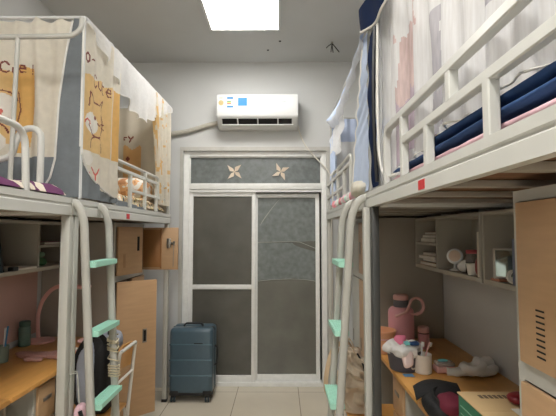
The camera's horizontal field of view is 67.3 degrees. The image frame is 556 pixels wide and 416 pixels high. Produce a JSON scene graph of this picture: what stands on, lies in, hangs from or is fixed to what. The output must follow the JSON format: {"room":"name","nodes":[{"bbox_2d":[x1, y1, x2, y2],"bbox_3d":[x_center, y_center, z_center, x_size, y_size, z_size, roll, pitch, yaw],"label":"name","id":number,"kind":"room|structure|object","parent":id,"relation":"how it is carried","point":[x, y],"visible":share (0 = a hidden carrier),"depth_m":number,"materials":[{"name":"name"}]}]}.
{"room":"dormitory room","nodes":[
{"label":"dormitory room","id":0,"kind":"room"},
{"bbox_2d":[0,0,57,348],"bbox_3d":[-1.963,-0.146,-0.433,0.200,3.340,9.890,0,-3,0],"label":"wall","id":1,"kind":"structure","parent":0,"point":[7,7],"depth_m":3.07,"materials":[{"name":"paint"}]},
{"bbox_2d":[0,272,37,344],"bbox_3d":[-1.839,0.666,2.628,0.004,0.485,1.100,0,-3,0],"label":"sheet","id":2,"kind":"object","parent":1,"relation":"attached to","point":[18,293],"visible":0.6,"depth_m":2.93,"materials":[{"name":"pink fabric"}]},
{"bbox_2d":[0,219,60,276],"bbox_3d":[-1.699,0.246,2.670,0.277,0.328,1.135,0,-3,0],"label":"shelf unit","id":3,"kind":"object","parent":1,"relation":"attached to","point":[20,240],"visible":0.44,"depth_m":2.73,"materials":[{"name":"grey laminate"}]},
{"bbox_2d":[0,242,3,272],"bbox_3d":[-1.668,0.238,2.342,0.230,0.254,0.082,0,-3,0],"label":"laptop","id":4,"kind":"object","parent":3,"relation":"on","point":[1,257],"visible":1,"depth_m":2.35,"materials":[{"name":"black plastic"}]},
{"bbox_2d":[8,267,17,270],"bbox_3d":[-1.565,0.361,2.469,0.035,0.025,0.050,0,-3,0],"label":"charger","id":5,"kind":"object","parent":3,"relation":"on","point":[9,268],"visible":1,"depth_m":2.45,"materials":[{"name":"black plastic"}]},
{"bbox_2d":[4,266,36,270],"bbox_3d":[-1.668,0.374,2.594,0.232,0.014,0.200,0,-3,0],"label":"book","id":6,"kind":"object","parent":3,"relation":"on","point":[5,267],"visible":0.51,"depth_m":2.60,"materials":[{"name":"white paper"}]},
{"bbox_2d":[39,257,45,265],"bbox_3d":[-1.663,0.366,2.874,0.104,0.062,0.119,0,-3,0],"label":"pouch","id":7,"kind":"object","parent":3,"relation":"in","point":[42,261],"visible":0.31,"depth_m":2.87,"materials":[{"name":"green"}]},
{"bbox_2d":[40,241,60,244],"bbox_3d":[-1.678,0.246,2.938,0.207,0.018,0.230,0,-3,0],"label":"book","id":8,"kind":"object","parent":3,"relation":"on","point":[41,242],"visible":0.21,"depth_m":2.94,"materials":[{"name":"white paper"}]},
{"bbox_2d":[40,0,376,62],"bbox_3d":[-0.313,-1.864,-0.342,3.500,0.100,9.890,0,-3,0],"label":"ceiling","id":9,"kind":"structure","parent":0,"point":[142,31],"depth_m":3.74,"materials":[{"name":"paint"}]},
{"bbox_2d":[200,0,279,30],"bbox_3d":[-0.289,-1.583,3.368,0.615,0.018,0.610,0,-3,0],"label":"recessed light","id":10,"kind":"object","parent":9,"relation":"in","point":[221,15],"visible":1,"depth_m":3.41,"materials":[{"name":"white plastic"}]},
{"bbox_2d":[326,42,338,52],"bbox_3d":[0.513,-1.506,3.922,0.127,0.106,0.026,0,-3,0],"label":"hook","id":11,"kind":"object","parent":9,"relation":"attached to","point":[331,44],"visible":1,"depth_m":3.92,"materials":[{"name":"metal"}]},
{"bbox_2d":[140,387,345,415],"bbox_3d":[-0.313,1.570,-0.542,3.500,0.100,9.900,0,-3,0],"label":"floor","id":12,"kind":"structure","parent":0,"point":[224,401],"depth_m":3.81,"materials":[{"name":"tile"}]},
{"bbox_2d":[0,399,9,409],"bbox_3d":[-1.561,1.256,1.406,0.564,0.760,1.135,0,-3,0],"label":"desk","id":13,"kind":"object","parent":12,"relation":"on","point":[4,403],"visible":1,"depth_m":1.96,"materials":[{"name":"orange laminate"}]},
{"bbox_2d":[0,337,82,415],"bbox_3d":[-1.553,1.326,2.577,0.564,0.760,1.190,0,-3,0],"label":"desk","id":14,"kind":"object","parent":12,"relation":"on","point":[30,387],"visible":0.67,"depth_m":2.32,"materials":[{"name":"orange laminate"}]},
{"bbox_2d":[0,344,8,363],"bbox_3d":[-1.693,0.895,2.563,0.076,0.098,0.075,0,-3,0],"label":"pen cup","id":15,"kind":"object","parent":14,"relation":"on","point":[4,351],"visible":0.98,"depth_m":2.54,"materials":[{"name":"green plastic"}]},
{"bbox_2d":[3,328,6,346],"bbox_3d":[-1.693,0.841,2.584,0.012,0.193,0.030,0,-3,0],"label":"pen","id":16,"kind":"object","parent":15,"relation":"in","point":[5,329],"visible":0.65,"depth_m":2.59,"materials":[{"name":"grey plastic"}]},
{"bbox_2d":[4,326,8,346],"bbox_3d":[-1.676,0.833,2.572,0.031,0.208,0.012,1,-4,-15],"label":"pen","id":17,"kind":"object","parent":15,"relation":"in","point":[7,330],"visible":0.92,"depth_m":2.57,"materials":[{"name":"plastic"}]},
{"bbox_2d":[18,320,30,346],"bbox_3d":[-1.779,0.880,2.936,0.076,0.172,0.075,0,-3,0],"label":"bottle","id":18,"kind":"object","parent":14,"relation":"on","point":[24,332],"visible":1,"depth_m":2.91,"materials":[{"name":"green plastic"}]},
{"bbox_2d":[15,350,56,361],"bbox_3d":[-1.526,0.932,2.644,0.340,0.030,0.184,0,-3,0],"label":"cloth","id":19,"kind":"object","parent":14,"relation":"on","point":[28,356],"visible":0.91,"depth_m":2.62,"materials":[{"name":"pink fabric"}]},
{"bbox_2d":[30,284,81,344],"bbox_3d":[-1.577,0.756,3.034,0.498,0.432,0.195,0,-3,7],"label":"desk lamp","id":20,"kind":"object","parent":14,"relation":"on","point":[38,340],"visible":0.74,"depth_m":3.02,"materials":[{"name":"pink plastic"}]},
{"bbox_2d":[0,17,84,415],"bbox_3d":[-1.390,0.319,1.074,0.895,2.591,2.082,0,-3,0],"label":"bed","id":21,"kind":"object","parent":12,"relation":"on","point":[13,201],"visible":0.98,"depth_m":2.01,"materials":[{"name":"grey metal"}]},
{"bbox_2d":[71,199,121,415],"bbox_3d":[-0.943,0.823,2.212,0.185,1.721,0.340,0,-3,0],"label":"ladder","id":22,"kind":"object","parent":21,"relation":"attached to","point":[111,393],"visible":1,"depth_m":2.10,"materials":[{"name":"metal"}]},
{"bbox_2d":[69,371,85,415],"bbox_3d":[-1.026,1.002,2.118,0.131,0.345,0.098,0,-3,0],"label":"pouch","id":23,"kind":"object","parent":22,"relation":"hanging from","point":[80,409],"visible":0.75,"depth_m":2.10,"materials":[{"name":"pink fabric"}]},
{"bbox_2d":[107,333,119,376],"bbox_3d":[-0.929,0.834,2.361,0.073,0.239,0.048,0,-3,0],"label":"cord","id":24,"kind":"object","parent":22,"relation":"attached to","point":[108,340],"visible":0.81,"depth_m":2.34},
{"bbox_3d":[-1.450,-0.102,1.041,0.715,0.043,1.845,0,-3,0],"label":"mattress","id":25,"kind":"object","parent":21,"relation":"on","visible":0},
{"bbox_2d":[0,176,65,194],"bbox_3d":[-1.424,-0.139,1.301,0.734,0.058,1.560,0,-3,0],"label":"quilt","id":26,"kind":"object","parent":25,"relation":"on","point":[47,188],"visible":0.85,"depth_m":1.84,"materials":[{"name":"purple fabric"}]},
{"bbox_2d":[0,159,170,415],"bbox_3d":[-1.425,0.713,3.023,0.796,2.037,1.844,0,-3,0],"label":"bed","id":27,"kind":"object","parent":12,"relation":"on","point":[119,214],"visible":0.52,"depth_m":2.92,"materials":[{"name":"grey metal"}]},
{"bbox_2d":[0,16,172,213],"bbox_3d":[-1.406,-0.510,3.098,0.803,1.029,1.800,0,-3,0],"label":"canopy","id":28,"kind":"object","parent":27,"relation":"on","point":[71,89],"visible":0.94,"depth_m":2.25,"materials":[{"name":"white fabric"}]},
{"bbox_2d":[0,17,81,196],"bbox_3d":[-1.425,-0.538,2.223,0.758,0.966,0.050,0,-3,0],"label":"curtain","id":29,"kind":"object","parent":28,"relation":"hanging from","point":[49,95],"depth_m":2.22,"materials":[{"name":"grey fabric"}]},
{"bbox_2d":[80,20,120,202],"bbox_3d":[-1.038,-0.526,2.480,0.031,0.973,0.513,0,-3,0],"label":"curtain","id":30,"kind":"object","parent":28,"relation":"hanging from","point":[100,61],"depth_m":2.41,"materials":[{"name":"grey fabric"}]},
{"bbox_2d":[118,108,165,212],"bbox_3d":[-1.423,-0.453,3.969,0.738,0.998,0.032,0,-3,0],"label":"curtain","id":31,"kind":"object","parent":28,"relation":"hanging from","point":[136,137],"depth_m":3.98,"materials":[{"name":"brown fabric"}]},
{"bbox_2d":[152,92,170,206],"bbox_3d":[-1.049,-0.493,3.724,0.084,0.929,0.520,0,-3,0],"label":"curtain","id":32,"kind":"object","parent":28,"relation":"hanging from","point":[162,122],"depth_m":3.70,"materials":[{"name":"beige fabric"}]},
{"bbox_2d":[70,197,161,212],"bbox_3d":[-1.435,0.013,3.085,0.715,0.058,1.660,0,-3,0],"label":"mattress","id":33,"kind":"object","parent":27,"relation":"on","point":[70,197],"visible":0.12,"depth_m":2.52,"materials":[{"name":"fabric"}]},
{"bbox_2d":[118,193,163,210],"bbox_3d":[-1.421,-0.052,3.209,0.712,0.083,1.380,0,-3,0],"label":"quilt","id":34,"kind":"object","parent":33,"relation":"on","point":[138,201],"visible":0.12,"depth_m":3.23,"materials":[{"name":"beige fabric"}]},
{"bbox_2d":[118,178,153,200],"bbox_3d":[-1.276,-0.152,3.644,0.346,0.208,0.473,0,-3,0],"label":"pillow","id":35,"kind":"object","parent":34,"relation":"on","point":[137,184],"visible":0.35,"depth_m":3.44,"materials":[{"name":"orange fabric"}]},
{"bbox_2d":[73,340,136,415],"bbox_3d":[-1.134,1.285,2.601,0.411,0.846,0.297,0,-3,0],"label":"chair","id":36,"kind":"object","parent":12,"relation":"on","point":[127,351],"visible":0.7,"depth_m":2.69,"materials":[{"name":"white metal"}]},
{"bbox_2d":[74,329,122,413],"bbox_3d":[-1.114,1.000,2.603,0.234,0.519,0.278,0,-3,0],"label":"backpack","id":37,"kind":"object","parent":36,"relation":"on","point":[102,380],"visible":0.42,"depth_m":2.49,"materials":[{"name":"black fabric"}]},
{"bbox_2d":[40,222,178,415],"bbox_3d":[-1.378,0.949,3.567,0.902,1.632,0.715,0,-3,0],"label":"locker","id":38,"kind":"object","parent":12,"relation":"on","point":[137,248],"visible":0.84,"depth_m":3.34,"materials":[{"name":"brown wood"}]},
{"bbox_2d":[115,270,125,305],"bbox_3d":[-1.554,1.117,3.558,0.519,1.115,0.675,0,-3,0],"label":"shelf","id":39,"kind":"object","parent":38,"relation":"attached to","point":[122,278],"depth_m":3.46,"materials":[{"name":"wood"}]},
{"bbox_2d":[169,322,217,401],"bbox_3d":[-0.780,1.433,3.955,0.438,0.711,0.264,0,-3,0],"label":"suitcase","id":40,"kind":"object","parent":12,"relation":"on","point":[193,346],"visible":1,"depth_m":3.83,"materials":[{"name":"blue plastic"}]},
{"bbox_2d":[346,404,394,415],"bbox_3d":[0.589,1.483,2.542,0.334,0.442,0.344,0,-3,0],"label":"stool","id":41,"kind":"object","parent":12,"relation":"on","point":[387,409],"visible":0.22,"depth_m":2.60,"materials":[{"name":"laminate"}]},
{"bbox_2d":[324,338,372,413],"bbox_3d":[0.446,1.036,2.638,0.346,0.458,0.331,0,-3,0],"label":"tote bag","id":42,"kind":"object","parent":41,"relation":"on","point":[354,389],"visible":0.5,"depth_m":2.58,"materials":[{"name":"beige fabric"}]},
{"bbox_2d":[352,218,443,356],"bbox_3d":[0.972,0.929,3.537,0.577,1.668,0.745,0,-3,0],"label":"locker","id":43,"kind":"object","parent":12,"relation":"on","point":[399,273],"visible":0.49,"depth_m":3.19,"materials":[{"name":"grey metal"}]},
{"bbox_2d":[326,153,512,415],"bbox_3d":[0.834,0.697,2.973,0.825,2.063,1.913,0,-3,0],"label":"bed","id":44,"kind":"object","parent":12,"relation":"on","point":[363,213],"visible":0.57,"depth_m":2.54,"materials":[{"name":"grey metal"}]},
{"bbox_2d":[332,192,354,207],"bbox_3d":[0.472,-0.055,2.963,0.075,0.068,0.952,0,-3,0],"label":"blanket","id":45,"kind":"object","parent":44,"relation":"on","point":[345,198],"visible":0.63,"depth_m":2.86,"materials":[{"name":"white fabric"}]},
{"bbox_2d":[325,194,365,415],"bbox_3d":[0.341,0.811,2.223,0.212,1.747,0.340,0,-3,0],"label":"ladder","id":46,"kind":"object","parent":44,"relation":"attached to","point":[335,393],"visible":0.98,"depth_m":2.11,"materials":[{"name":"metal"}]},
{"bbox_2d":[326,29,377,209],"bbox_3d":[0.832,-0.455,2.973,0.795,0.853,1.683,0,-3,0],"label":"canopy","id":47,"kind":"object","parent":44,"relation":"on","point":[348,135],"visible":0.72,"depth_m":2.50,"materials":[{"name":"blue fabric"}]},
{"bbox_2d":[330,140,336,204],"bbox_3d":[0.484,-0.333,3.648,0.028,0.600,0.250,0,-3,0],"label":"curtain","id":48,"kind":"object","parent":47,"relation":"hanging from","point":[333,160],"depth_m":3.57,"materials":[{"name":"white fabric"}]},
{"bbox_2d":[351,181,368,197],"bbox_3d":[0.450,-0.104,2.311,0.087,0.094,0.247,0,-3,0],"label":"cloth bundle","id":49,"kind":"object","parent":44,"relation":"on","point":[358,188],"visible":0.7,"depth_m":2.22,"materials":[{"name":"beige fabric"}]},
{"bbox_2d":[418,400,428,415],"bbox_3d":[0.951,1.264,1.528,0.589,0.760,0.855,0,-3,0],"label":"desk","id":50,"kind":"object","parent":12,"relation":"on","point":[420,406],"visible":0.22,"depth_m":1.92,"materials":[{"name":"orange laminate"}]},
{"bbox_2d":[413,379,460,415],"bbox_3d":[0.716,0.848,1.845,0.205,0.104,0.277,-1,-3,11],"label":"bag","id":51,"kind":"object","parent":50,"relation":"on","point":[439,397],"visible":0.91,"depth_m":1.83,"materials":[{"name":"fabric"}]},
{"bbox_2d":[457,392,519,415],"bbox_3d":[0.833,0.765,1.353,0.361,0.212,0.331,0,-3,0],"label":"carton","id":52,"kind":"object","parent":50,"relation":"on","point":[470,403],"visible":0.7,"depth_m":1.43,"materials":[{"name":"green"}]},
{"bbox_2d":[507,391,519,404],"bbox_3d":[0.825,0.645,1.419,0.090,0.033,0.071,0,-3,0],"label":"hair clip","id":53,"kind":"object","parent":52,"relation":"on","point":[513,397],"visible":0.46,"depth_m":1.40,"materials":[{"name":"red plastic"}]},
{"bbox_2d":[511,409,519,415],"bbox_3d":[0.802,0.657,1.330,0.075,0.002,0.085,0,-3,0],"label":"paper slip","id":54,"kind":"object","parent":52,"relation":"on","point":[517,411],"visible":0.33,"depth_m":1.35,"materials":[{"name":"white paper"}]},
{"bbox_2d":[381,338,518,415],"bbox_3d":[0.958,1.324,2.544,0.589,0.760,1.160,0,-3,0],"label":"desk","id":55,"kind":"object","parent":12,"relation":"on","point":[397,389],"visible":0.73,"depth_m":2.32,"materials":[{"name":"orange laminate"}]},
{"bbox_2d":[371,326,396,353],"bbox_3d":[0.696,0.887,2.807,0.196,0.142,0.196,0,-3,0],"label":"plastic tub","id":56,"kind":"object","parent":55,"relation":"on","point":[387,333],"visible":0.3,"depth_m":2.73,"materials":[{"name":"orange plastic"}]},
{"bbox_2d":[387,351,420,372],"bbox_3d":[0.733,0.880,2.437,0.204,0.112,0.204,0,-3,0],"label":"washbasin","id":57,"kind":"object","parent":55,"relation":"on","point":[395,363],"visible":0.5,"depth_m":2.37,"materials":[{"name":"grey plastic"}]},
{"bbox_2d":[382,338,420,358],"bbox_3d":[0.734,0.811,2.440,0.217,0.110,0.220,1,-4,-18],"label":"towel","id":58,"kind":"object","parent":57,"relation":"on","point":[401,351],"visible":0.74,"depth_m":2.37,"materials":[{"name":"fabric"}]},
{"bbox_2d":[394,335,405,344],"bbox_3d":[0.714,0.773,2.449,0.067,0.062,0.084,0,-3,0],"label":"band","id":59,"kind":"object","parent":58,"relation":"on","point":[399,339],"visible":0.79,"depth_m":2.42,"materials":[{"name":"fabric"}]},
{"bbox_2d":[403,341,418,345],"bbox_3d":[0.752,0.764,2.361,0.080,0.017,0.045,0,-3,0],"label":"pack","id":60,"kind":"object","parent":58,"relation":"on","point":[412,343],"visible":1,"depth_m":2.34,"materials":[{"name":"blue plastic"}]},
{"bbox_2d":[402,351,413,367],"bbox_3d":[0.723,0.845,2.333,0.067,0.094,0.038,0,-3,0],"label":"cloth","id":61,"kind":"object","parent":57,"relation":"hanging from","point":[408,361],"visible":0.92,"depth_m":2.32,"materials":[{"name":"pink fabric"}]},
{"bbox_2d":[388,294,424,339],"bbox_3d":[0.884,0.783,2.901,0.230,0.362,0.186,0,-3,0],"label":"thermos","id":62,"kind":"object","parent":55,"relation":"on","point":[400,315],"visible":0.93,"depth_m":2.84,"materials":[{"name":"pink metal"}]},
{"bbox_2d":[403,374,414,376],"bbox_3d":[0.725,0.929,2.321,0.055,0.002,0.045,0,-3,0],"label":"card","id":63,"kind":"object","parent":55,"relation":"on","point":[405,375],"visible":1,"depth_m":2.31,"materials":[{"name":"blue plastic"}]},
{"bbox_2d":[411,351,431,374],"bbox_3d":[0.815,0.879,2.364,0.118,0.105,0.098,3,-5,-43],"label":"mug","id":64,"kind":"object","parent":55,"relation":"on","point":[423,364],"visible":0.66,"depth_m":2.33,"materials":[{"name":"beige ceramic"}]},
{"bbox_2d":[421,341,424,355],"bbox_3d":[0.821,0.841,2.378,0.029,0.157,0.019,0,-3,0],"label":"toothbrush","id":65,"kind":"object","parent":64,"relation":"in","point":[422,343],"visible":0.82,"depth_m":2.38,"materials":[{"name":"white plastic"}]},
{"bbox_2d":[425,342,431,355],"bbox_3d":[0.843,0.842,2.376,0.073,0.157,0.017,1,-3,-10],"label":"toothbrush","id":66,"kind":"object","parent":64,"relation":"in","point":[429,343],"visible":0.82,"depth_m":2.38,"materials":[{"name":"pink plastic"}]},
{"bbox_2d":[418,325,429,349],"bbox_3d":[1.001,0.888,2.875,0.076,0.148,0.076,0,-3,0],"label":"bottle","id":67,"kind":"object","parent":55,"relation":"on","point":[423,331],"visible":0.85,"depth_m":2.84,"materials":[{"name":"pink plastic"}]},
{"bbox_2d":[433,364,454,373],"bbox_3d":[0.948,0.903,2.384,0.110,0.060,0.080,0,-3,0],"label":"soap box","id":68,"kind":"object","parent":55,"relation":"on","point":[439,368],"visible":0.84,"depth_m":2.36,"materials":[{"name":"pink plastic"}]},
{"bbox_2d":[446,356,498,376],"bbox_3d":[1.101,0.889,2.329,0.312,0.107,0.172,1,-4,-20],"label":"rolled towel","id":69,"kind":"object","parent":55,"relation":"on","point":[484,366],"visible":1,"depth_m":2.29,"materials":[{"name":"white fabric"}]},
{"bbox_2d":[368,0,555,415],"bbox_3d":[0.834,0.599,1.008,0.796,2.025,2.015,0,-3,0],"label":"bed","id":70,"kind":"object","parent":12,"relation":"on","point":[521,155],"visible":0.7,"depth_m":1.08,"materials":[{"name":"grey metal"}]},
{"bbox_2d":[359,0,555,187],"bbox_3d":[0.813,-0.611,1.139,0.807,0.945,1.991,0,-3,0],"label":"canopy","id":71,"kind":"object","parent":70,"relation":"attached to","point":[410,41],"visible":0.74,"depth_m":1.41,"materials":[{"name":"white fabric"}]},
{"bbox_2d":[391,70,536,180],"bbox_3d":[0.859,-0.555,1.946,0.690,0.860,0.016,0,-3,0],"label":"curtain","id":72,"kind":"object","parent":71,"relation":"hanging from","point":[524,76],"depth_m":1.94,"materials":[{"name":"white fabric"}]},
{"bbox_3d":[0.852,-0.126,1.023,0.690,0.035,1.760,0,-3,0],"label":"mattress","id":73,"kind":"object","parent":70,"relation":"on","visible":0},
{"bbox_2d":[394,98,555,179],"bbox_3d":[0.815,-0.163,1.006,0.692,0.043,1.680,0,-3,0],"label":"sheet","id":74,"kind":"object","parent":73,"relation":"on","point":[552,102],"visible":0.2,"depth_m":0.88,"materials":[{"name":"pink fabric"}]},
{"bbox_2d":[393,77,555,172],"bbox_3d":[0.796,-0.196,1.013,0.670,0.033,1.650,0,-3,0],"label":"quilt","id":75,"kind":"object","parent":74,"relation":"on","point":[546,92],"visible":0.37,"depth_m":0.86,"materials":[{"name":"blue fabric"}]},
{"bbox_2d":[435,61,555,145],"bbox_3d":[0.787,-0.238,0.820,0.642,0.038,1.220,0,-3,0],"label":"quilt","id":76,"kind":"object","parent":75,"relation":"on","point":[547,73],"visible":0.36,"depth_m":0.86,"materials":[{"name":"blue fabric"}]},
{"bbox_2d":[513,184,555,415],"bbox_3d":[0.938,0.764,0.756,0.605,1.665,0.715,0,-3,0],"label":"locker","id":77,"kind":"object","parent":12,"relation":"on","point":[534,209],"visible":1,"depth_m":1.04,"materials":[{"name":"brown wood"}]},
{"bbox_2d":[120,62,382,387],"bbox_3d":[-0.279,0.142,4.391,3.100,3.340,0.200,0,-3,0],"label":"wall","id":78,"kind":"structure","parent":0,"point":[191,89],"depth_m":4.36,"materials":[{"name":"paint"}]},
{"bbox_2d":[171,121,217,135],"bbox_3d":[-1.207,-0.806,4.324,1.194,0.194,0.058,0,-3,0],"label":"pipe","id":79,"kind":"object","parent":78,"relation":"attached to","point":[214,123],"visible":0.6,"depth_m":4.30,"materials":[{"name":"white plastic"}]},
{"bbox_2d":[178,147,329,384],"bbox_3d":[-0.239,0.585,4.258,1.550,2.440,0.012,0,-3,0],"label":"trim","id":80,"kind":"structure","parent":78,"relation":"attached to","point":[182,149],"depth_m":4.31,"materials":[{"name":"white painted metal"}]},
{"bbox_2d":[182,151,326,386],"bbox_3d":[-0.239,0.610,4.341,1.480,2.400,0.105,0,-3,0],"label":"door","id":81,"kind":"structure","parent":78,"relation":"in","point":[251,259],"depth_m":4.34,"materials":[{"name":"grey glass"}]},
{"bbox_2d":[228,165,240,178],"bbox_3d":[-0.456,-0.380,4.372,0.150,0.150,0.020,0,-3,0],"label":"pinwheel","id":82,"kind":"object","parent":81,"relation":"attached to","point":[229,167],"visible":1,"depth_m":4.37,"materials":[{"name":"beige paper"}]},
{"bbox_2d":[272,163,288,179],"bbox_3d":[0.027,-0.380,4.369,0.184,0.184,0.020,0,-3,0],"label":"pinwheel","id":83,"kind":"object","parent":81,"relation":"attached to","point":[277,166],"visible":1,"depth_m":4.37,"materials":[{"name":"beige paper"}]},
{"bbox_2d":[217,94,297,130],"bbox_3d":[-0.203,-0.965,4.239,0.803,0.332,0.231,0,-3,0],"label":"air conditioner","id":84,"kind":"object","parent":78,"relation":"attached to","point":[235,112],"visible":1,"depth_m":4.14,"materials":[{"name":"white plastic"}]},
{"bbox_2d":[227,97,232,107],"bbox_3d":[-0.473,-1.045,4.130,0.061,0.106,0.001,0,-3,0],"label":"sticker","id":85,"kind":"object","parent":84,"relation":"attached to","point":[229,99],"depth_m":4.13,"materials":[{"name":"white paper"}]},
{"bbox_2d":[222,119,291,123],"bbox_3d":[-0.209,-0.865,4.168,0.693,0.045,0.055,0,-3,0],"label":"outlet","id":86,"kind":"object","parent":84,"relation":"attached to","point":[224,121],"depth_m":4.17,"materials":[{"name":"black plastic"}]},
{"bbox_2d":[298,125,332,319],"bbox_3d":[0.379,0.324,4.262,0.359,2.362,0.024,0,-3,0],"label":"power cable","id":87,"kind":"object","parent":84,"relation":"hanging from","point":[298,125],"visible":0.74,"depth_m":4.26,"materials":[{"name":"white plastic"}]},
{"bbox_2d":[256,192,321,345],"bbox_3d":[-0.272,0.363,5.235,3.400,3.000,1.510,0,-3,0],"label":"door frame","id":88,"kind":"structure","parent":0,"point":[256,192],"depth_m":5.84,"materials":[{"name":"white metal"}]},
{"bbox_2d":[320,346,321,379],"bbox_3d":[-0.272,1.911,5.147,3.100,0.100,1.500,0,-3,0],"label":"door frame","id":89,"kind":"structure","parent":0,"point":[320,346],"depth_m":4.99,"materials":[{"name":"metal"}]},
{"bbox_2d":[443,274,518,385],"bbox_3d":[1.337,-0.147,-0.457,0.200,3.340,9.890,0,-3,0],"label":"wall","id":90,"kind":"structure","parent":0,"point":[480,319],"depth_m":2.56,"materials":[{"name":"paint"}]},
{"bbox_2d":[415,212,483,282],"bbox_3d":[1.137,0.228,2.603,0.237,0.355,1.020,0,-3,0],"label":"shelf unit","id":91,"kind":"object","parent":90,"relation":"attached to","point":[458,231],"visible":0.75,"depth_m":2.69,"materials":[{"name":"grey laminate"}]},
{"bbox_2d":[421,238,435,242],"bbox_3d":[1.123,0.225,2.909,0.175,0.030,0.270,0,-3,0],"label":"book","id":92,"kind":"object","parent":91,"relation":"on","point":[429,240],"visible":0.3,"depth_m":2.87,"materials":[{"name":"white paper"}]},
{"bbox_2d":[422,235,435,237],"bbox_3d":[1.129,0.199,2.916,0.163,0.022,0.258,0,-3,0],"label":"book","id":93,"kind":"object","parent":92,"relation":"on","point":[424,236],"visible":0.3,"depth_m":2.90,"materials":[{"name":"white paper"}]},
{"bbox_2d":[424,232,435,234],"bbox_3d":[1.139,0.177,2.926,0.145,0.020,0.240,0,-3,0],"label":"book","id":94,"kind":"object","parent":93,"relation":"on","point":[426,233],"visible":0.21,"depth_m":2.93,"materials":[{"name":"white paper"}]},
{"bbox_2d":[421,261,435,266],"bbox_3d":[1.123,0.387,2.894,0.175,0.024,0.320,0,-3,0],"label":"book","id":95,"kind":"object","parent":91,"relation":"in","point":[427,263],"visible":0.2,"depth_m":2.88,"materials":[{"name":"white paper"}]},
{"bbox_3d":[1.133,0.365,2.905,0.155,0.020,0.300,0,-3,0],"label":"book","id":96,"kind":"object","parent":95,"relation":"on","visible":0},
{"bbox_2d":[418,255,435,260],"bbox_3d":[1.119,0.343,2.902,0.185,0.022,0.310,0,-3,0],"label":"book","id":97,"kind":"object","parent":96,"relation":"on","point":[420,256],"visible":0.3,"depth_m":2.86,"materials":[{"name":"white paper"}]},
{"bbox_2d":[423,252,435,256],"bbox_3d":[1.133,0.322,2.908,0.155,0.020,0.300,0,-3,0],"label":"book","id":98,"kind":"object","parent":97,"relation":"on","point":[424,253],"visible":0.21,"depth_m":2.94,"materials":[{"name":"white paper"}]},
{"bbox_2d":[447,249,462,270],"bbox_3d":[1.068,0.311,2.523,0.086,0.131,0.064,0,-3,0],"label":"round mirror","id":99,"kind":"object","parent":91,"relation":"on","point":[454,256],"visible":0.95,"depth_m":2.51,"materials":[{"name":"white plastic"}]},
{"bbox_2d":[457,260,465,271],"bbox_3d":[1.089,0.333,2.404,0.086,0.073,0.117,0,-3,0],"label":"plush toy","id":100,"kind":"object","parent":91,"relation":"on","point":[461,266],"visible":0.47,"depth_m":2.39,"materials":[{"name":"white fabric"}]},
{"bbox_2d":[465,250,476,273],"bbox_3d":[1.077,0.298,2.314,0.072,0.132,0.071,0,-3,0],"label":"jar","id":101,"kind":"object","parent":91,"relation":"on","point":[471,255],"visible":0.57,"depth_m":2.29,"materials":[{"name":"clear glass"}]},
{"bbox_2d":[466,263,476,275],"bbox_3d":[1.041,0.328,2.239,0.068,0.062,0.068,0,-3,0],"label":"cup","id":102,"kind":"object","parent":91,"relation":"on","point":[470,266],"visible":0.76,"depth_m":2.22,"materials":[{"name":"white ceramic"}]},
{"bbox_2d":[475,259,477,274],"bbox_3d":[1.051,0.304,2.158,0.060,0.100,0.050,0,-3,0],"label":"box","id":103,"kind":"object","parent":91,"relation":"on","point":[476,271],"visible":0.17,"depth_m":2.16,"materials":[{"name":"grey"}]},
{"bbox_2d":[476,232,479,277],"bbox_3d":[1.100,0.237,2.123,0.170,0.230,0.018,0,-3,0],"label":"book","id":104,"kind":"object","parent":91,"relation":"on","point":[477,234],"visible":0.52,"depth_m":2.12,"materials":[{"name":"white paper"}]},
{"bbox_2d":[482,209,515,291],"bbox_3d":[1.130,0.169,1.617,0.237,0.355,0.915,0,-3,0],"label":"shelf unit","id":105,"kind":"object","parent":90,"relation":"attached to","point":[497,225],"visible":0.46,"depth_m":2.06,"materials":[{"name":"grey laminate"}]},
{"bbox_2d":[491,248,512,281],"bbox_3d":[1.061,0.266,1.958,0.101,0.153,0.084,0,-3,0],"label":"mirror","id":106,"kind":"object","parent":105,"relation":"on","point":[502,257],"visible":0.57,"depth_m":1.95,"materials":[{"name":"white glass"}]},
{"bbox_2d":[506,270,512,283],"bbox_3d":[1.043,0.304,1.844,0.064,0.066,0.031,0,-3,0],"label":"tape roll","id":107,"kind":"object","parent":105,"relation":"on","point":[508,275],"visible":0.46,"depth_m":1.84,"materials":[{"name":"white plastic"}]},
{"bbox_2d":[512,239,515,285],"bbox_3d":[1.093,0.233,1.794,0.160,0.200,0.025,0,-3,0],"label":"book","id":108,"kind":"object","parent":105,"relation":"on","point":[513,244],"visible":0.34,"depth_m":1.80,"materials":[{"name":"white paper"}]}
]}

